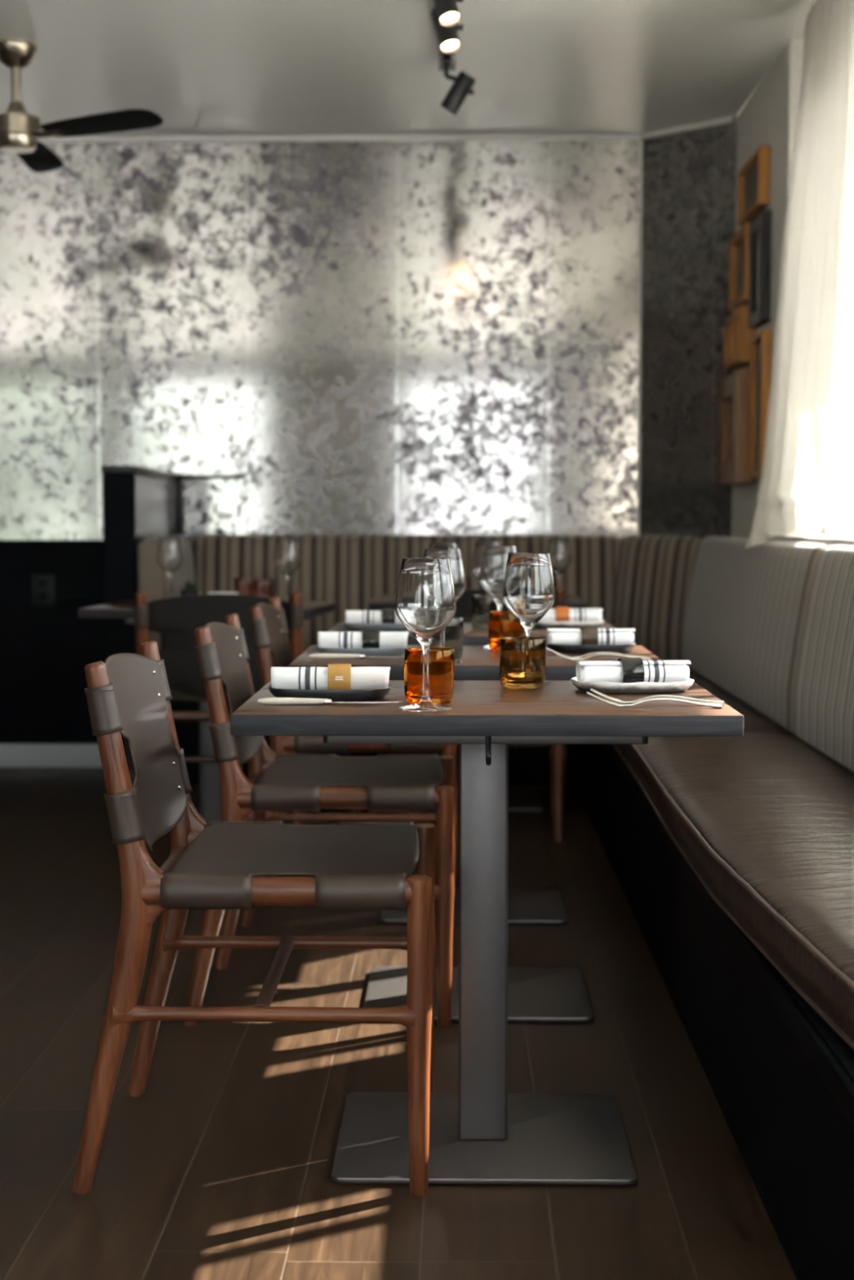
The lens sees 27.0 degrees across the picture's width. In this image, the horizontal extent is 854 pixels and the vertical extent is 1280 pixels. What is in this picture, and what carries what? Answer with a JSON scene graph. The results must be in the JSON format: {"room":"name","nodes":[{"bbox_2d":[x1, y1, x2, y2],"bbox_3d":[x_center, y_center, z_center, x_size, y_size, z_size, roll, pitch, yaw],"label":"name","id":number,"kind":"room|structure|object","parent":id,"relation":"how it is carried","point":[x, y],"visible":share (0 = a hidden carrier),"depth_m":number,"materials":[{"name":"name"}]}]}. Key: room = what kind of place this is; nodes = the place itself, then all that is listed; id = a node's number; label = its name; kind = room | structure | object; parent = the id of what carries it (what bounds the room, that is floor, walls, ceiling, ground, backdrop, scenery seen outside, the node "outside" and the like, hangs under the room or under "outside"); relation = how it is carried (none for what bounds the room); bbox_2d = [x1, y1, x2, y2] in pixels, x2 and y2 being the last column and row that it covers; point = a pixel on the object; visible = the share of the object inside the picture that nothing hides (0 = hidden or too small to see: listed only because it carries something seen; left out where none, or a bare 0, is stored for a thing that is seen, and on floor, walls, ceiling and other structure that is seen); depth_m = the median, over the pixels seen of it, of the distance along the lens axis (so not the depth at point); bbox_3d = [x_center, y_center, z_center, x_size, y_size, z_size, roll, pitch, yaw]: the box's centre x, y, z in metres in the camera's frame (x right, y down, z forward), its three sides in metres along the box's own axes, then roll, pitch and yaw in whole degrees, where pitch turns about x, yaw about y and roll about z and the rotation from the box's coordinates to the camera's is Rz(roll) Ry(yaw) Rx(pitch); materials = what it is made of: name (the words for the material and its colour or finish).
{"room":"restaurant dining room","nodes":[
{"label":"restaurant dining room","id":0,"kind":"room"},
{"bbox_2d":[0,134,641,541],"bbox_3d":[-2.391,-0.781,7.557,6.555,2.620,0.200,0,4,1],"label":"wall","id":1,"kind":"structure","parent":0,"point":[380,338],"depth_m":7.39,"materials":[{"name":"silver metal"}]},
{"bbox_2d":[0,743,102,767],"bbox_3d":[-3.321,0.484,7.533,4.300,0.100,0.049,0,4,1],"label":"baseboard","id":2,"kind":"structure","parent":1,"relation":"attached to","point":[11,755],"depth_m":7.48,"materials":[{"name":"grey paint"}]},
{"bbox_2d":[0,540,104,743],"bbox_3d":[-3.321,0.006,7.508,4.300,0.856,0.034,0,4,1],"label":"wainscot","id":3,"kind":"structure","parent":1,"relation":"attached to","point":[46,651],"depth_m":7.46,"materials":[{"name":"black wood"}]},
{"bbox_2d":[31,574,55,605],"bbox_3d":[-1.606,-0.210,7.441,0.100,0.130,0.010,0,4,1],"label":"power outlet","id":4,"kind":"object","parent":3,"relation":"attached to","point":[42,586],"visible":1,"depth_m":7.44,"materials":[{"name":"black plastic"}]},
{"bbox_2d":[39,579,47,587],"bbox_3d":[-1.606,-0.235,7.436,0.034,0.032,0.004,0,4,1],"label":"socket","id":5,"kind":"object","parent":4,"relation":"attached to","point":[42,583],"depth_m":7.43,"materials":[{"name":"black plastic"}]},
{"bbox_2d":[39,592,47,599],"bbox_3d":[-1.606,-0.183,7.439,0.034,0.032,0.004,0,4,1],"label":"socket","id":6,"kind":"object","parent":4,"relation":"attached to","point":[42,596],"depth_m":7.44,"materials":[{"name":"black plastic"}]},
{"bbox_2d":[176,475,241,534],"bbox_3d":[-0.907,-0.563,7.410,0.272,0.246,0.028,0,4,1],"label":"rail","id":7,"kind":"object","parent":1,"relation":"attached to","point":[180,477],"visible":1,"depth_m":7.40,"materials":[{"name":"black metal"}]},
{"bbox_2d":[37,134,640,142],"bbox_3d":[-2.297,-2.069,7.359,6.348,0.021,0.017,0,4,1],"label":"trim","id":8,"kind":"structure","parent":1,"relation":"attached to","point":[498,137],"depth_m":7.32,"materials":[{"name":"white paint"}]},
{"bbox_2d":[0,767,796,1279],"bbox_3d":[-2.057,0.918,2.579,7.400,0.100,10.550,0,4,1],"label":"floor","id":9,"kind":"structure","parent":0,"point":[222,1167],"depth_m":3.18,"materials":[{"name":"brown wood"}]},
{"bbox_2d":[101,465,177,792],"bbox_3d":[-1.114,-0.050,6.984,0.126,1.238,0.958,0,4,1],"label":"wall","id":10,"kind":"structure","parent":9,"relation":"on","point":[138,501],"depth_m":6.50,"materials":[{"name":"black paint"}]},
{"bbox_2d":[78,600,335,821],"bbox_3d":[-0.735,0.254,6.105,0.766,0.750,0.570,0,4,6],"label":"dining table","id":11,"kind":"object","parent":9,"relation":"on","point":[211,802],"visible":0.13,"depth_m":6.08,"materials":[{"name":"grey metal"}]},
{"bbox_2d":[156,536,183,597],"bbox_3d":[-0.897,-0.245,6.214,0.094,0.231,0.094,0,4,1],"label":"wine glass","id":12,"kind":"object","parent":11,"relation":"on","point":[170,556],"visible":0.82,"depth_m":6.18,"materials":[{"name":"clear glass"}]},
{"bbox_2d":[177,580,200,595],"bbox_3d":[-0.822,-0.168,6.140,0.094,0.088,0.072,0,4,1],"label":"potted plant","id":13,"kind":"object","parent":11,"relation":"on","point":[189,589],"visible":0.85,"depth_m":6.12,"materials":[{"name":"green plant"}]},
{"bbox_2d":[208,591,238,594],"bbox_3d":[-0.695,-0.140,6.067,0.104,0.042,0.104,0,4,1],"label":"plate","id":14,"kind":"object","parent":11,"relation":"on","point":[215,593],"visible":0.23,"depth_m":6.10,"materials":[{"name":"white ceramic"}]},
{"bbox_2d":[233,577,256,595],"bbox_3d":[-0.637,-0.174,6.234,0.080,0.087,0.080,-3,5,-33],"label":"tumbler","id":15,"kind":"object","parent":11,"relation":"on","point":[242,585],"visible":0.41,"depth_m":6.20,"materials":[{"name":"red glass"}]},
{"bbox_2d":[250,578,273,598],"bbox_3d":[-0.569,-0.167,6.134,0.080,0.087,0.080,0,4,1],"label":"tumbler","id":16,"kind":"object","parent":11,"relation":"on","point":[259,587],"visible":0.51,"depth_m":6.10,"materials":[{"name":"red glass"}]},
{"bbox_2d":[273,537,301,601],"bbox_3d":[-0.471,-0.231,6.007,0.094,0.231,0.094,0,4,1],"label":"wine glass","id":17,"kind":"object","parent":11,"relation":"on","point":[287,555],"visible":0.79,"depth_m":5.97,"materials":[{"name":"clear glass"}]},
{"bbox_2d":[133,591,306,850],"bbox_3d":[-0.637,0.250,5.624,0.520,0.829,0.558,0,4,-2],"label":"dining chair","id":18,"kind":"object","parent":9,"relation":"on","point":[176,619],"visible":0.24,"depth_m":5.38,"materials":[{"name":"brown leather"}]},
{"bbox_2d":[71,640,435,1196],"bbox_3d":[-0.267,0.430,2.961,0.558,0.829,0.520,0,4,1],"label":"dining chair","id":19,"kind":"object","parent":9,"relation":"on","point":[209,864],"visible":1,"depth_m":2.74,"materials":[{"name":"red wood"}]},
{"bbox_2d":[183,613,454,1027],"bbox_3d":[-0.219,0.369,3.873,0.558,0.829,0.520,0,4,1],"label":"dining chair","id":20,"kind":"object","parent":9,"relation":"on","point":[391,783],"visible":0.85,"depth_m":3.64,"materials":[{"name":"brown leather"}]},
{"bbox_2d":[240,596,457,927],"bbox_3d":[-0.198,0.308,4.766,0.558,0.829,0.520,0,4,1],"label":"dining chair","id":21,"kind":"object","parent":9,"relation":"on","point":[268,623],"visible":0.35,"depth_m":4.52,"materials":[{"name":"brown leather"}]},
{"bbox_2d":[328,622,615,924],"bbox_3d":[0.125,0.345,4.758,0.766,0.750,0.570,0,4,1],"label":"dining table","id":22,"kind":"object","parent":9,"relation":"on","point":[526,904],"visible":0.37,"depth_m":4.68,"materials":[{"name":"grey metal"}]},
{"bbox_2d":[342,621,407,631],"bbox_3d":[-0.123,-0.038,4.711,0.200,0.020,0.140,0,4,1],"label":"oval plate","id":23,"kind":"object","parent":22,"relation":"on","point":[351,626],"visible":0.67,"depth_m":4.65,"materials":[{"name":"grey ceramic"}]},
{"bbox_2d":[345,610,402,623],"bbox_3d":[-0.119,-0.058,4.708,0.194,0.041,0.041,0,4,1],"label":"rolled napkin","id":24,"kind":"object","parent":23,"relation":"on","point":[351,616],"visible":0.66,"depth_m":4.69,"materials":[{"name":"white fabric"}]},
{"bbox_2d":[381,608,395,623],"bbox_3d":[-0.101,-0.057,4.709,0.037,0.054,0.054,0,4,1],"label":"napkin ring","id":25,"kind":"object","parent":24,"relation":"on","point":[388,615],"visible":0.72,"depth_m":4.68,"materials":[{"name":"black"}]},
{"bbox_2d":[428,542,458,548],"bbox_3d":[0.042,-0.130,4.501,0.094,0.231,0.094,0,4,1],"label":"wine glass","id":26,"kind":"object","parent":22,"relation":"on","point":[432,545],"visible":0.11,"depth_m":4.46,"materials":[{"name":"clear glass"}]},
{"bbox_2d":[470,594,497,627],"bbox_3d":[0.158,-0.077,4.804,0.080,0.087,0.080,0,4,-6],"label":"tumbler","id":27,"kind":"object","parent":22,"relation":"on","point":[482,604],"visible":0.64,"depth_m":4.77,"materials":[{"name":"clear glass"}]},
{"bbox_2d":[471,541,502,594],"bbox_3d":[0.169,-0.158,4.918,0.094,0.231,0.094,0,4,1],"label":"wine glass","id":28,"kind":"object","parent":22,"relation":"on","point":[478,545],"visible":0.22,"depth_m":4.88,"materials":[{"name":"clear glass"}]},
{"bbox_2d":[533,619,604,628],"bbox_3d":[0.375,-0.045,4.802,0.208,0.022,0.140,0,4,-1],"label":"oval plate","id":29,"kind":"object","parent":22,"relation":"on","point":[541,624],"visible":0.69,"depth_m":4.74,"materials":[{"name":"white ceramic"}]},
{"bbox_2d":[540,608,602,622],"bbox_3d":[0.376,-0.064,4.802,0.194,0.041,0.041,0,4,-1],"label":"rolled napkin","id":30,"kind":"object","parent":29,"relation":"on","point":[575,615],"visible":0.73,"depth_m":4.79,"materials":[{"name":"white fabric"}]},
{"bbox_2d":[554,606,569,622],"bbox_3d":[0.364,-0.063,4.801,0.037,0.054,0.054,0,4,-1],"label":"napkin ring","id":31,"kind":"object","parent":30,"relation":"on","point":[562,613],"visible":0.64,"depth_m":4.78,"materials":[{"name":"orange paper"}]},
{"bbox_2d":[288,644,662,1022],"bbox_3d":[0.109,0.406,3.865,0.766,0.750,0.570,0,4,1],"label":"dining table","id":32,"kind":"object","parent":9,"relation":"on","point":[535,993],"visible":0.38,"depth_m":3.80,"materials":[{"name":"grey metal"}]},
{"bbox_2d":[309,653,404,658],"bbox_3d":[-0.132,0.034,3.713,0.226,0.012,0.017,0,4,2],"label":"table knife","id":33,"kind":"object","parent":32,"relation":"on","point":[319,655],"visible":0.88,"depth_m":3.71,"materials":[{"name":"silver metal"}]},
{"bbox_2d":[315,644,408,656],"bbox_3d":[-0.139,0.023,3.813,0.200,0.020,0.140,0,4,1],"label":"oval plate","id":34,"kind":"object","parent":32,"relation":"on","point":[400,651],"visible":0.63,"depth_m":3.75,"materials":[{"name":"grey ceramic"}]},
{"bbox_2d":[317,631,408,648],"bbox_3d":[-0.137,0.003,3.810,0.194,0.041,0.041,0,4,1],"label":"rolled napkin","id":35,"kind":"object","parent":34,"relation":"on","point":[325,639],"visible":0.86,"depth_m":3.79,"materials":[{"name":"white fabric"}]},
{"bbox_2d":[362,629,380,648],"bbox_3d":[-0.119,0.004,3.812,0.037,0.054,0.054,0,4,1],"label":"napkin ring","id":36,"kind":"object","parent":35,"relation":"on","point":[371,637],"visible":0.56,"depth_m":3.79,"materials":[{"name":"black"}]},
{"bbox_2d":[423,548,465,663],"bbox_3d":[0.032,-0.070,3.623,0.094,0.231,0.094,0,4,1],"label":"wine glass","id":37,"kind":"object","parent":32,"relation":"on","point":[454,554],"visible":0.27,"depth_m":3.59,"materials":[{"name":"clear glass"}]},
{"bbox_2d":[430,616,463,659],"bbox_3d":[0.036,-0.004,3.718,0.080,0.087,0.080,0,4,1],"label":"tumbler","id":38,"kind":"object","parent":32,"relation":"on","point":[454,631],"visible":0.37,"depth_m":3.69,"materials":[{"name":"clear glass"}]},
{"bbox_2d":[479,545,516,648],"bbox_3d":[0.166,-0.098,4.040,0.094,0.231,0.094,0,4,1],"label":"wine glass","id":39,"kind":"object","parent":32,"relation":"on","point":[494,560],"visible":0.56,"depth_m":4.00,"materials":[{"name":"clear glass"}]},
{"bbox_2d":[488,610,524,651],"bbox_3d":[0.176,-0.020,3.950,0.081,0.087,0.080,3,5,34],"label":"tumbler","id":40,"kind":"object","parent":32,"relation":"on","point":[501,624],"visible":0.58,"depth_m":3.92,"materials":[{"name":"orange glass"}]},
{"bbox_2d":[545,641,635,653],"bbox_3d":[0.360,0.015,3.924,0.200,0.020,0.140,0,4,-1],"label":"oval plate","id":41,"kind":"object","parent":32,"relation":"on","point":[561,648],"visible":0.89,"depth_m":3.86,"materials":[{"name":"grey ceramic"}]},
{"bbox_2d":[546,628,635,644],"bbox_3d":[0.361,-0.005,3.924,0.194,0.041,0.041,0,4,-1],"label":"rolled napkin","id":42,"kind":"object","parent":41,"relation":"on","point":[554,636],"visible":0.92,"depth_m":3.91,"materials":[{"name":"white fabric"}]},
{"bbox_2d":[579,626,598,644],"bbox_3d":[0.357,-0.004,3.923,0.037,0.054,0.054,0,4,-1],"label":"napkin ring","id":43,"kind":"object","parent":42,"relation":"on","point":[589,634],"visible":0.64,"depth_m":3.90,"materials":[{"name":"brown paper"}]},
{"bbox_2d":[546,647,646,658],"bbox_3d":[0.352,0.029,3.704,0.209,0.024,0.023,1,4,8],"label":"fork","id":44,"kind":"object","parent":32,"relation":"on","point":[601,652],"visible":0.49,"depth_m":3.70,"materials":[{"name":"silver metal"}]},
{"bbox_2d":[549,648,651,660],"bbox_3d":[0.356,0.032,3.659,0.209,0.024,0.023,0,4,4],"label":"fork","id":45,"kind":"object","parent":32,"relation":"on","point":[558,654],"visible":0.98,"depth_m":3.65,"materials":[{"name":"silver metal"}]},
{"bbox_2d":[368,595,586,811],"bbox_3d":[0.183,0.226,6.528,0.766,0.750,0.570,0,4,1],"label":"dining table","id":46,"kind":"object","parent":9,"relation":"on","point":[527,801],"visible":0.19,"depth_m":6.43,"materials":[{"name":"grey metal"}]},
{"bbox_2d":[464,577,471,589],"bbox_3d":[0.119,-0.179,6.301,0.080,0.087,0.080,3,5,39],"label":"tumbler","id":47,"kind":"object","parent":46,"relation":"on","point":[468,580],"visible":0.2,"depth_m":6.27,"materials":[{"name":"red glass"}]},
{"bbox_2d":[546,536,572,603],"bbox_3d":[0.463,-0.247,6.240,0.094,0.231,0.094,0,4,1],"label":"wine glass","id":48,"kind":"object","parent":46,"relation":"on","point":[558,548],"visible":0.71,"depth_m":6.20,"materials":[{"name":"clear glass"}]},
{"bbox_2d":[230,680,743,1185],"bbox_3d":[0.094,0.467,2.962,0.766,0.750,0.570,0,4,1],"label":"dining table","id":49,"kind":"object","parent":9,"relation":"on","point":[482,1132],"visible":0.95,"depth_m":2.91,"materials":[{"name":"brown wood"}]},
{"bbox_2d":[257,697,401,705],"bbox_3d":[-0.153,0.096,2.791,0.226,0.012,0.017,0,4,2],"label":"table knife","id":50,"kind":"object","parent":49,"relation":"on","point":[270,700],"visible":1,"depth_m":2.79,"materials":[{"name":"silver metal"}]},
{"bbox_2d":[268,684,391,701],"bbox_3d":[-0.158,0.084,2.900,0.200,0.020,0.140,0,4,0],"label":"oval plate","id":51,"kind":"object","parent":49,"relation":"on","point":[362,695],"visible":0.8,"depth_m":2.84,"materials":[{"name":"grey ceramic"}]},
{"bbox_2d":[271,666,390,689],"bbox_3d":[-0.157,0.064,2.898,0.194,0.041,0.041,0,4,0],"label":"rolled napkin","id":52,"kind":"object","parent":51,"relation":"on","point":[282,677],"visible":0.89,"depth_m":2.88,"materials":[{"name":"white fabric"}]},
{"bbox_2d":[327,663,351,689],"bbox_3d":[-0.142,0.065,2.899,0.037,0.054,0.054,0,4,0],"label":"napkin ring","id":53,"kind":"object","parent":52,"relation":"on","point":[338,674],"visible":0.69,"depth_m":2.87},
{"bbox_2d":[395,557,456,711],"bbox_3d":[-0.002,-0.010,2.726,0.094,0.231,0.094,0,4,1],"label":"wine glass","id":54,"kind":"object","parent":49,"relation":"on","point":[425,603],"visible":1,"depth_m":2.69,"materials":[{"name":"clear glass"}]},
{"bbox_2d":[404,646,454,704],"bbox_3d":[0.004,0.057,2.816,0.080,0.087,0.081,0,4,1],"label":"tumbler","id":55,"kind":"object","parent":49,"relation":"on","point":[441,660],"visible":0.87,"depth_m":2.78,"materials":[{"name":"orange glass"}]},
{"bbox_2d":[499,636,546,689],"bbox_3d":[0.165,0.040,3.067,0.080,0.087,0.080,0,4,1],"label":"tumbler","id":56,"kind":"object","parent":49,"relation":"on","point":[522,659],"visible":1,"depth_m":3.03,"materials":[{"name":"brown glass"}]},
{"bbox_2d":[502,552,555,685],"bbox_3d":[0.179,-0.037,3.137,0.094,0.231,0.094,0,4,1],"label":"wine glass","id":57,"kind":"object","parent":49,"relation":"on","point":[528,592],"visible":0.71,"depth_m":3.10,"materials":[{"name":"clear glass"}]},
{"bbox_2d":[570,676,693,693],"bbox_3d":[0.349,0.075,3.026,0.208,0.022,0.140,-1,4,-8],"label":"oval plate","id":58,"kind":"object","parent":49,"relation":"on","point":[604,687],"visible":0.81,"depth_m":2.96,"materials":[{"name":"white ceramic"}]},
{"bbox_2d":[575,660,690,683],"bbox_3d":[0.351,0.055,3.028,0.194,0.041,0.041,-1,4,-8],"label":"rolled napkin","id":59,"kind":"object","parent":58,"relation":"on","point":[655,671],"visible":0.8,"depth_m":3.01,"materials":[{"name":"white fabric"}]},
{"bbox_2d":[617,657,644,683],"bbox_3d":[0.345,0.057,3.026,0.037,0.054,0.054,-1,4,-8],"label":"napkin ring","id":60,"kind":"object","parent":59,"relation":"on","point":[633,668],"visible":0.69,"depth_m":3.00,"materials":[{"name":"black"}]},
{"bbox_2d":[586,691,722,708],"bbox_3d":[0.351,0.093,2.751,0.209,0.024,0.023,0,4,5],"label":"fork","id":61,"kind":"object","parent":49,"relation":"on","point":[718,705],"visible":1,"depth_m":2.75,"materials":[{"name":"silver metal"}]},
{"bbox_2d":[590,688,724,706],"bbox_3d":[0.361,0.090,2.796,0.209,0.024,0.023,1,4,9],"label":"fork","id":62,"kind":"object","parent":49,"relation":"on","point":[611,699],"visible":0.92,"depth_m":2.79,"materials":[{"name":"silver metal"}]},
{"bbox_2d":[410,586,566,841],"bbox_3d":[0.208,0.224,6.008,0.520,0.829,0.558,0,4,3],"label":"dining chair","id":63,"kind":"object","parent":9,"relation":"on","point":[558,753],"visible":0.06,"depth_m":5.76,"materials":[{"name":"brown leather"}]},
{"bbox_2d":[137,534,853,1279],"bbox_3d":[-0.017,0.342,3.112,2.200,0.978,8.563,0,4,1],"label":"banquette","id":64,"kind":"object","parent":9,"relation":"on","point":[731,859],"visible":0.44,"depth_m":3.95,"materials":[{"name":"brown leather"}]},
{"bbox_2d":[137,535,195,650],"bbox_3d":[-0.991,-0.149,6.866,0.121,0.503,0.695,0,4,1],"label":"cushion","id":65,"kind":"object","parent":64,"relation":"on","point":[153,580],"depth_m":6.52,"materials":[{"name":"fabric"}]},
{"bbox_2d":[190,534,620,652],"bbox_3d":[-0.091,-0.178,7.293,1.765,0.503,0.154,0,4,1],"label":"cushion","id":66,"kind":"object","parent":64,"relation":"on","point":[349,571],"depth_m":7.25,"materials":[{"name":"fabric"}]},
{"bbox_2d":[611,535,703,660],"bbox_3d":[0.924,-0.168,7.137,0.368,0.503,0.371,0,4,1],"label":"cushion","id":67,"kind":"object","parent":64,"relation":"on","point":[651,575],"depth_m":7.06,"materials":[{"name":"fabric"}]},
{"bbox_2d":[614,668,794,759],"bbox_3d":[0.766,0.205,5.817,0.458,0.106,2.196,0,4,1],"label":"seat cushion","id":68,"kind":"object","parent":64,"relation":"on","point":[758,717],"depth_m":5.18,"materials":[{"name":"brown leather"}]},
{"bbox_2d":[625,732,853,1042],"bbox_3d":[0.709,0.406,2.824,0.469,0.106,3.796,0,4,1],"label":"seat cushion","id":69,"kind":"object","parent":64,"relation":"on","point":[764,821],"depth_m":3.08,"materials":[{"name":"brown leather"}]},
{"bbox_2d":[683,536,833,734],"bbox_3d":[1.052,-0.076,5.779,0.157,0.503,2.284,0,4,1],"label":"cushion","id":70,"kind":"object","parent":64,"relation":"on","point":[748,608],"depth_m":5.37,"materials":[{"name":"fabric"}]},
{"bbox_2d":[795,544,853,773],"bbox_3d":[1.014,0.068,3.644,0.157,0.503,1.984,0,4,1],"label":"cushion","id":71,"kind":"object","parent":64,"relation":"on","point":[824,695],"depth_m":4.27,"materials":[{"name":"fabric"}]},
{"bbox_2d":[0,0,817,136],"bbox_3d":[-2.057,-1.795,2.396,7.400,0.100,10.550,0,4,1],"label":"ceiling","id":72,"kind":"structure","parent":0,"point":[207,68],"depth_m":6.17,"materials":[{"name":"white paint"}]},
{"bbox_2d":[0,40,163,173],"bbox_3d":[-1.359,-1.819,6.061,1.046,0.344,0.932,0,4,1],"label":"ceiling fan","id":73,"kind":"object","parent":72,"relation":"hanging from","point":[20,130],"visible":1,"depth_m":5.88,"materials":[{"name":"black metal"}]},
{"bbox_2d":[437,40,455,71],"bbox_3d":[0.043,-1.875,4.602,0.058,0.037,3.036,0,4,1],"label":"track rail","id":74,"kind":"object","parent":72,"relation":"attached to","point":[441,55],"visible":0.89,"depth_m":5.96,"materials":[{"name":"black metal"}]},
{"bbox_2d":[431,7,462,53],"bbox_3d":[0.060,-1.829,5.306,0.094,0.152,0.103,0,4,1],"label":"spotlight","id":75,"kind":"object","parent":74,"relation":"attached to","point":[448,39],"visible":0.52,"depth_m":5.29,"materials":[{"name":"black metal"}]},
{"bbox_2d":[433,0,462,26],"bbox_3d":[0.055,-1.809,5.017,0.094,0.152,0.103,0,4,1],"label":"spotlight","id":76,"kind":"object","parent":74,"relation":"attached to","point":[447,11],"visible":1,"depth_m":4.99,"materials":[{"name":"black metal"}]},
{"bbox_2d":[440,57,475,115],"bbox_3d":[0.103,-1.860,5.987,0.120,0.181,0.090,0,4,1],"label":"spotlight","id":77,"kind":"object","parent":74,"relation":"attached to","point":[462,86],"visible":1,"depth_m":5.97,"materials":[{"name":"black metal"}]},
{"bbox_2d":[639,115,737,538],"bbox_3d":[1.105,-0.762,7.280,0.150,2.620,0.480,-4,5,-44],"label":"wall","id":78,"kind":"structure","parent":0,"point":[688,181],"depth_m":7.20,"materials":[{"name":"silver metal"}]},
{"bbox_2d":[636,141,642,535],"bbox_3d":[0.881,-1.206,7.369,0.008,1.695,0.008,-4,5,-44],"label":"trim","id":79,"kind":"structure","parent":78,"relation":"attached to","point":[641,142],"depth_m":7.36,"materials":[{"name":"white paint"}]},
{"bbox_2d":[641,116,733,139],"bbox_3d":[1.042,-2.055,7.139,0.013,0.019,0.450,-4,5,-44],"label":"trim","id":80,"kind":"structure","parent":78,"relation":"attached to","point":[730,119],"depth_m":7.13,"materials":[{"name":"grey paint"}]},
{"bbox_2d":[731,39,804,739],"bbox_3d":[1.463,-0.727,6.762,0.510,2.620,1.660,0,4,1],"label":"wall","id":81,"kind":"structure","parent":0,"point":[769,117],"depth_m":6.16,"materials":[{"name":"grey paint"}]},
{"bbox_2d":[723,314,745,369],"bbox_3d":[1.179,-1.138,6.799,0.060,0.195,0.180,0,4,1],"label":"picture frame","id":82,"kind":"object","parent":81,"relation":"attached to","point":[727,365],"visible":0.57,"depth_m":6.86,"materials":[{"name":"brown wood"}]},
{"bbox_2d":[717,369,755,485],"bbox_3d":[1.169,-0.794,6.707,0.075,0.410,0.450,0,4,1],"label":"picture frame","id":83,"kind":"object","parent":81,"relation":"attached to","point":[734,388],"visible":0.9,"depth_m":6.53,"materials":[{"name":"brown wood"}]},
{"bbox_2d":[731,400,733,460],"bbox_3d":[1.189,-0.794,6.707,0.032,0.240,0.280,0,4,1],"label":"picture","id":84,"kind":"object","parent":83,"relation":"attached to","point":[731,400],"depth_m":6.84},
{"bbox_2d":[728,222,749,311],"bbox_3d":[1.184,-1.395,6.672,0.045,0.275,0.380,0,4,1],"label":"picture frame","id":85,"kind":"object","parent":81,"relation":"attached to","point":[739,244],"visible":0.62,"depth_m":6.72,"materials":[{"name":"brown wood"}]},
{"bbox_2d":[736,239,743,297],"bbox_3d":[1.196,-1.395,6.671,0.018,0.215,0.320,0,4,1],"label":"picture","id":86,"kind":"object","parent":85,"relation":"attached to","point":[740,242],"depth_m":6.74},
{"bbox_2d":[731,305,755,365],"bbox_3d":[1.175,-1.130,6.604,0.060,0.205,0.170,0,4,1],"label":"picture frame","id":87,"kind":"object","parent":81,"relation":"attached to","point":[741,335],"visible":0.75,"depth_m":6.53,"materials":[{"name":"brown wood"}]},
{"bbox_2d":[737,145,769,225],"bbox_3d":[1.183,-1.643,6.449,0.040,0.200,0.470,0,4,1],"label":"picture frame","id":88,"kind":"object","parent":81,"relation":"attached to","point":[753,177],"visible":0.94,"depth_m":6.41,"materials":[{"name":"brown wood"}]},
{"bbox_2d":[743,161,757,213],"bbox_3d":[1.193,-1.643,6.449,0.016,0.156,0.426,0,4,1],"label":"picture","id":89,"kind":"object","parent":88,"relation":"attached to","point":[750,168],"depth_m":6.48},
{"bbox_2d":[748,329,771,478],"bbox_3d":[1.184,-0.833,6.329,0.032,0.510,0.260,0,4,1],"label":"picture frame","id":90,"kind":"object","parent":81,"relation":"attached to","point":[761,342],"visible":0.84,"depth_m":6.35,"materials":[{"name":"brown wood"}]},
{"bbox_2d":[754,340,760,471],"bbox_3d":[1.192,-0.833,6.329,0.012,0.462,0.212,0,4,1],"label":"picture","id":91,"kind":"object","parent":90,"relation":"attached to","point":[757,343],"depth_m":6.37},
{"bbox_2d":[748,209,771,328],"bbox_3d":[1.183,-1.314,6.319,0.035,0.380,0.255,0,4,1],"label":"picture frame","id":92,"kind":"object","parent":81,"relation":"attached to","point":[760,228],"visible":1,"depth_m":6.22,"materials":[{"name":"black metal"}]},
{"bbox_2d":[755,232,759,309],"bbox_3d":[1.192,-1.314,6.319,0.014,0.280,0.155,0,4,1],"label":"picture","id":93,"kind":"object","parent":92,"relation":"attached to","point":[757,233],"depth_m":6.37},
{"bbox_2d":[818,409,853,536],"bbox_3d":[1.292,-0.375,1.551,0.190,2.620,8.790,0,4,1],"label":"wall","id":94,"kind":"structure","parent":0,"point":[831,524],"depth_m":5.64,"materials":[{"name":"grey paint"}]},
{"bbox_2d":[770,534,853,545],"bbox_3d":[1.106,-0.055,1.675,0.183,0.020,8.588,0,4,1],"label":"ledge","id":95,"kind":"object","parent":94,"relation":"attached to","point":[833,540],"visible":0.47,"depth_m":4.99,"materials":[{"name":"white paint"}]},
{"bbox_2d":[840,278,853,533],"bbox_3d":[1.325,-0.925,4.874,0.050,1.270,1.465,0,4,1],"label":"window","id":96,"kind":"structure","parent":94,"relation":"in","point":[847,436],"depth_m":5.58,"materials":[{"name":"white paint"}]},
{"bbox_3d":[1.217,-1.838,4.727,0.072,0.020,1.720,0,4,1],"label":"curtain rod","id":97,"kind":"object","parent":94,"relation":"attached to","visible":0},
{"bbox_2d":[744,0,853,548],"bbox_3d":[1.091,-1.086,5.272,0.191,1.633,1.175,0,4,0],"label":"curtain","id":98,"kind":"object","parent":97,"relation":"hanging from","point":[811,340],"visible":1,"depth_m":5.18,"materials":[{"name":"beige fabric"}]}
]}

